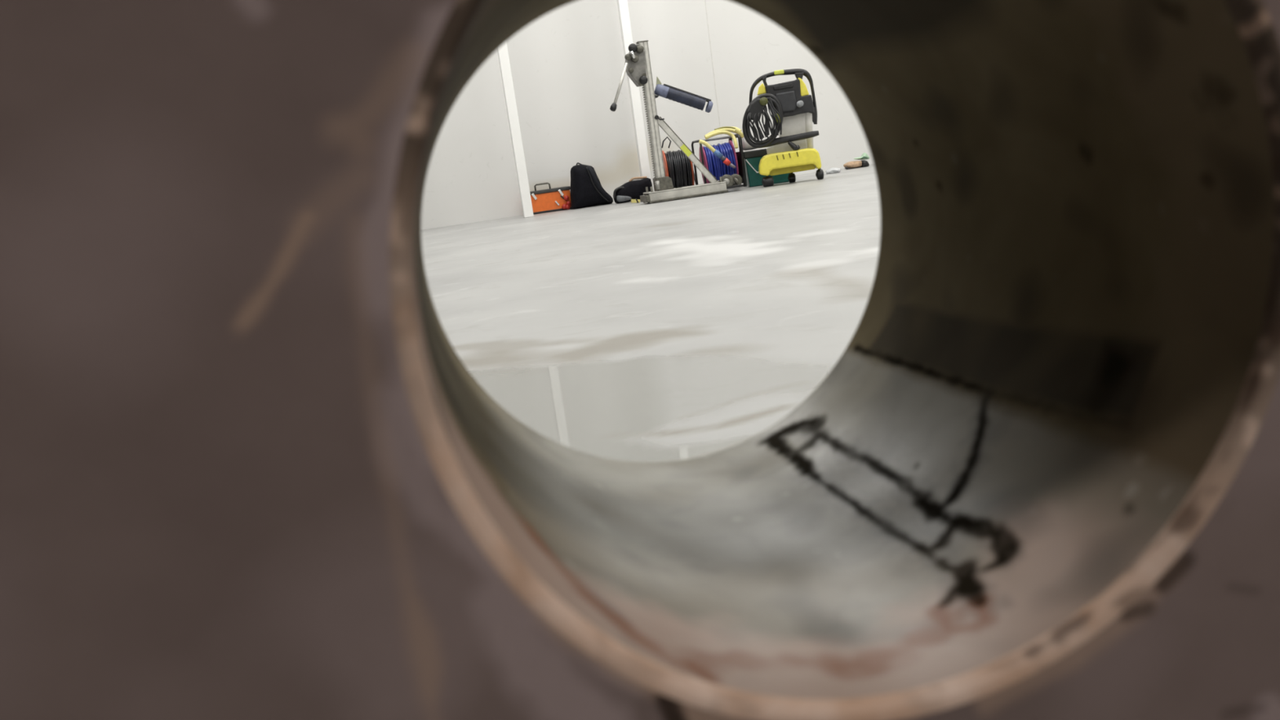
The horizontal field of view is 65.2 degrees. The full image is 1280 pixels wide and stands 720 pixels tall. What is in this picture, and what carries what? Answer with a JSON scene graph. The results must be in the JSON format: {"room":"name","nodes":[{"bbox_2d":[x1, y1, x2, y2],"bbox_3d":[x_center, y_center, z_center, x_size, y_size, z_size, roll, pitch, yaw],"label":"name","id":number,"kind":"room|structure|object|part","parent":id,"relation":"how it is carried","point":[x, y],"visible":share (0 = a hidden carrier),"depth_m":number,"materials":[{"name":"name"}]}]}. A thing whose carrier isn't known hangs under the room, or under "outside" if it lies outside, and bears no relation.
{"room":"construction site","nodes":[
{"label":"construction site","id":0,"kind":"room"},
{"bbox_2d":[0,0,1279,719],"bbox_3d":[0.905,-1.998,0.181,10.500,4.230,0.221,-10,11,-10],"label":"pipe","id":1,"kind":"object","parent":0,"point":[251,468],"depth_m":0.24,"materials":[{"name":"metal"}]},
{"bbox_2d":[421,0,873,230],"bbox_3d":[-0.916,-3.434,8.764,10.500,4.200,0.001,-10,11,-10],"label":"wall","id":2,"kind":"structure","parent":0,"point":[567,64],"depth_m":9.05,"materials":[{"name":"white paint"}]},
{"bbox_2d":[704,0,722,143],"bbox_3d":[0.536,-3.689,9.028,0.006,4.200,0.002,-10,11,-10],"label":"trim","id":3,"kind":"structure","parent":2,"relation":"attached to","point":[704,0],"depth_m":9.22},
{"bbox_2d":[421,164,880,462],"bbox_3d":[0.567,-0.457,3.514,10.500,0.001,11.700,-10,11,-10],"label":"floor","id":4,"kind":"structure","parent":0,"point":[688,327],"depth_m":2.13,"materials":[{"name":"grey concrete"}]},
{"bbox_2d":[497,42,533,217],"bbox_3d":[-1.214,-3.233,7.946,0.078,4.198,0.078,-10,11,-10],"label":"trim","id":5,"kind":"structure","parent":4,"relation":"on","point":[503,54],"depth_m":8.18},
{"bbox_2d":[529,182,570,214],"bbox_3d":[-0.809,-1.456,8.929,0.369,0.258,0.293,-10,11,-10],"label":"tool case","id":6,"kind":"object","parent":4,"relation":"on","point":[554,199],"visible":0.9,"depth_m":8.83,"materials":[{"name":"orange paint"}]},
{"bbox_3d":[-0.869,-1.543,8.901,0.146,0.062,0.015,-10,11,-10],"label":"case handle","id":7,"kind":"part","parent":6,"relation":"part of","materials":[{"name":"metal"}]},
{"bbox_3d":[-0.820,-1.513,8.937,0.369,0.030,0.255,-10,11,-10],"label":"case lid","id":8,"kind":"part","parent":6,"relation":"part of","materials":[{"name":"plastic"}]},
{"bbox_3d":[-0.796,-1.342,8.970,0.363,0.018,0.246,-10,11,-10],"label":"case foot trim","id":9,"kind":"part","parent":6,"relation":"part of","materials":[{"name":"black plastic"}]},
{"bbox_2d":[570,162,613,209],"bbox_3d":[-0.446,-1.543,8.762,0.383,0.392,0.268,-10,11,-10],"label":"bag","id":10,"kind":"object","parent":4,"relation":"on","point":[587,190],"visible":1,"depth_m":8.65,"materials":[{"name":"black fabric"}]},
{"bbox_3d":[-0.356,-1.528,8.681,0.176,0.322,0.070,-10,11,-10],"label":"panel","id":11,"kind":"part","parent":10,"relation":"part of","materials":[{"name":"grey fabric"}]},
{"bbox_2d":[613,176,652,203],"bbox_3d":[-0.068,-1.470,8.618,0.367,0.201,0.209,-10,11,-10],"label":"bag","id":12,"kind":"object","parent":4,"relation":"on","point":[633,189],"visible":0.93,"depth_m":8.55,"materials":[{"name":"black fabric"}]},
{"bbox_3d":[-0.175,-1.435,8.548,0.122,0.095,0.024,-10,11,-10],"label":"bag handle","id":13,"kind":"part","parent":12,"relation":"part of","materials":[{"name":"black plastic"}]},
{"bbox_2d":[616,0,651,179],"bbox_3d":[-0.210,-3.468,8.431,0.078,4.198,0.078,-10,11,-10],"label":"trim","id":14,"kind":"structure","parent":4,"relation":"on","point":[622,5],"depth_m":8.64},
{"bbox_2d":[631,199,639,203],"bbox_3d":[-0.036,-1.291,8.115,0.072,0.036,0.046,-10,11,-10],"label":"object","id":15,"kind":"object","parent":4,"relation":"on","point":[633,201],"visible":0.97,"depth_m":8.10,"materials":[{"name":"yellow plastic"}]},
{"bbox_2d":[609,40,743,204],"bbox_3d":[0.263,-1.836,7.638,1.004,1.195,0.263,-10,11,-10],"label":"stand","id":16,"kind":"object","parent":4,"relation":"on","point":[637,67],"visible":1,"depth_m":7.61,"materials":[{"name":"metal"}]},
{"bbox_3d":[-0.198,-1.882,7.444,0.057,0.063,0.048,-10,11,-10],"label":"lever knob","id":17,"kind":"part","parent":16,"relation":"part of","materials":[{"name":"black plastic"}]},
{"bbox_3d":[-0.145,-2.047,7.428,0.159,0.303,0.022,-10,11,-10],"label":"feed lever","id":18,"kind":"part","parent":16,"relation":"part of","materials":[{"name":"metal"}]},
{"bbox_3d":[-0.088,-2.248,7.422,0.048,0.048,0.030,-10,11,-10],"label":"knob","id":19,"kind":"part","parent":16,"relation":"part of","materials":[{"name":"metal"}]},
{"bbox_3d":[-0.068,-2.157,7.441,0.042,0.042,0.030,-10,11,-10],"label":"knob","id":20,"kind":"part","parent":16,"relation":"part of","materials":[{"name":"metal"}]},
{"bbox_3d":[-0.053,-2.314,7.419,0.065,0.065,0.030,-10,11,-10],"label":"knob","id":21,"kind":"part","parent":16,"relation":"part of","materials":[{"name":"black plastic"}]},
{"bbox_3d":[-0.052,-2.259,7.402,0.036,0.058,0.021,-10,11,-10],"label":"clamp lever","id":22,"kind":"part","parent":16,"relation":"part of","materials":[{"name":"metal"}]},
{"bbox_3d":[-0.036,-2.240,7.435,0.052,0.052,0.030,-10,11,-10],"label":"knob","id":23,"kind":"part","parent":16,"relation":"part of","materials":[{"name":"metal"}]},
{"bbox_3d":[0.002,-2.311,7.431,0.054,0.054,0.030,-10,11,-10],"label":"knob","id":24,"kind":"part","parent":16,"relation":"part of","materials":[{"name":"metal"}]},
{"bbox_3d":[0.026,-2.091,7.472,0.062,0.063,0.030,-10,11,-10],"label":"knob","id":25,"kind":"part","parent":16,"relation":"part of","materials":[{"name":"black plastic"}]},
{"bbox_3d":[0.346,-1.306,7.748,0.611,0.067,0.220,-10,11,-10],"label":"plate","id":26,"kind":"part","parent":16,"relation":"part of","materials":[{"name":"metal"}]},
{"bbox_3d":[0.344,-1.992,7.633,0.317,0.206,0.087,-9,11,-5],"label":"arm","id":27,"kind":"part","parent":16,"relation":"part of"},
{"bbox_3d":[0.708,-1.353,7.817,0.150,0.020,0.200,-10,11,-10],"label":"plate","id":28,"kind":"part","parent":16,"relation":"part of","materials":[{"name":"grey metal"}]},
{"bbox_3d":[0.751,-1.395,7.819,0.066,0.096,0.020,-10,11,-10],"label":"handle","id":29,"kind":"part","parent":16,"relation":"part of","materials":[{"name":"metal"}]},
{"bbox_2d":[661,136,696,188],"bbox_3d":[0.310,-1.638,8.410,0.268,0.492,0.385,-10,11,-10],"label":"cable reel","id":30,"kind":"object","parent":4,"relation":"on","point":[677,166],"visible":0.81,"depth_m":8.28,"materials":[{"name":"black plastic"}]},
{"bbox_3d":[0.218,-1.818,8.361,0.093,0.099,0.012,-10,11,-10],"label":"carry handle","id":31,"kind":"part","parent":30,"relation":"part of","materials":[{"name":"black plastic"}]},
{"bbox_2d":[691,133,746,186],"bbox_3d":[0.641,-1.600,8.134,0.353,0.424,0.388,-10,11,-10],"label":"hose reel","id":32,"kind":"object","parent":4,"relation":"on","point":[712,162],"visible":0.54,"depth_m":8.01,"materials":[{"name":"plastic"}]},
{"bbox_3d":[0.480,-1.568,8.105,0.020,0.417,0.278,-10,11,-10],"label":"frame","id":33,"kind":"part","parent":32,"relation":"part of","materials":[{"name":"black plastic"}]},
{"bbox_2d":[698,126,743,168],"bbox_3d":[0.659,-1.698,8.028,0.436,0.342,0.331,-10,11,-10],"label":"air hose","id":34,"kind":"object","parent":32,"relation":"on","point":[723,130],"visible":0.99,"depth_m":7.92,"materials":[{"name":"yellow rubber"}]},
{"bbox_3d":[0.796,-1.627,8.163,0.032,0.424,0.292,-10,11,-10],"label":"frame","id":35,"kind":"part","parent":32,"relation":"part of","materials":[{"name":"black metal"}]},
{"bbox_2d":[743,148,790,186],"bbox_3d":[1.041,-1.587,8.200,0.376,0.286,0.325,-7,11,4],"label":"crate","id":36,"kind":"object","parent":4,"relation":"on","point":[752,158],"visible":0.55,"depth_m":8.09,"materials":[{"name":"teal plastic"}]},
{"bbox_2d":[742,137,757,151],"bbox_3d":[0.892,-1.775,8.167,0.154,0.122,0.153,-10,11,-10],"label":"plastic bag","id":37,"kind":"object","parent":36,"relation":"on","point":[746,146],"visible":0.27,"depth_m":8.11,"materials":[{"name":"white plastic"}]},
{"bbox_3d":[0.950,-1.567,8.050,0.191,0.119,0.021,-6,11,10],"label":"wire handle","id":38,"kind":"part","parent":36,"relation":"part of","materials":[{"name":"silver metal"}]},
{"bbox_3d":[1.025,-1.702,8.190,0.376,0.055,0.300,-7,11,4],"label":"crate lid","id":39,"kind":"part","parent":36,"relation":"part of","materials":[{"name":"black plastic"}]},
{"bbox_2d":[742,68,823,186],"bbox_3d":[1.081,-1.786,7.679,0.586,0.859,0.388,-7,11,6],"label":"washer","id":40,"kind":"object","parent":4,"relation":"on","point":[793,111],"visible":1,"depth_m":7.61,"materials":[{"name":"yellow plastic"}]},
{"bbox_3d":[0.929,-2.075,7.668,0.067,0.079,0.120,-7,11,6],"label":"panel","id":41,"kind":"part","parent":40,"relation":"part of","materials":[{"name":"yellow plastic"}]},
{"bbox_3d":[1.094,-2.009,7.719,0.517,0.441,0.043,-7,11,7],"label":"handle frame","id":42,"kind":"part","parent":40,"relation":"part of","materials":[{"name":"black plastic"}]},
{"bbox_2d":[764,130,818,147],"bbox_3d":[1.137,-1.683,7.628,0.456,0.072,0.051,-7,11,6],"label":"hose","id":43,"kind":"object","parent":40,"relation":"attached to","point":[787,139],"depth_m":7.61,"materials":[{"name":"rubber"}]},
{"bbox_3d":[1.169,-1.469,7.700,0.362,0.056,0.040,-7,11,6],"label":"panel","id":44,"kind":"part","parent":40,"relation":"part of","materials":[{"name":"yellow plastic"}]},
{"bbox_3d":[1.174,-1.631,7.614,0.090,0.081,0.048,-10,11,-10],"label":"spray lever","id":45,"kind":"part","parent":40,"relation":"part of","materials":[{"name":"black plastic"}]},
{"bbox_3d":[1.210,-1.934,7.554,0.049,0.048,0.039,-10,11,-10],"label":"selector knob","id":46,"kind":"part","parent":40,"relation":"part of","materials":[{"name":"grey plastic"}]},
{"bbox_3d":[1.246,-2.083,7.637,0.068,0.141,0.120,-7,11,6],"label":"panel","id":47,"kind":"part","parent":40,"relation":"part of","materials":[{"name":"yellow plastic"}]},
{"bbox_2d":[826,168,840,173],"bbox_3d":[1.674,-1.643,8.676,0.130,0.041,0.125,-10,11,-10],"label":"plastic wrap","id":48,"kind":"object","parent":4,"relation":"on","point":[831,171],"visible":1,"depth_m":8.63,"materials":[{"name":"white plastic"}]},
{"bbox_2d":[843,160,869,169],"bbox_3d":[1.973,-1.794,9.174,0.235,0.064,0.161,-9,11,-3],"label":"tool pouch","id":49,"kind":"object","parent":4,"relation":"on","point":[855,164],"visible":1,"depth_m":9.11,"materials":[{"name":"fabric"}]},
{"bbox_2d":[853,152,869,159],"bbox_3d":[2.030,-1.864,9.170,0.148,0.066,0.108,-10,11,-10],"label":"sheet","id":50,"kind":"object","parent":49,"relation":"on","point":[864,156],"visible":1,"depth_m":9.14,"materials":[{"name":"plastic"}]}
]}

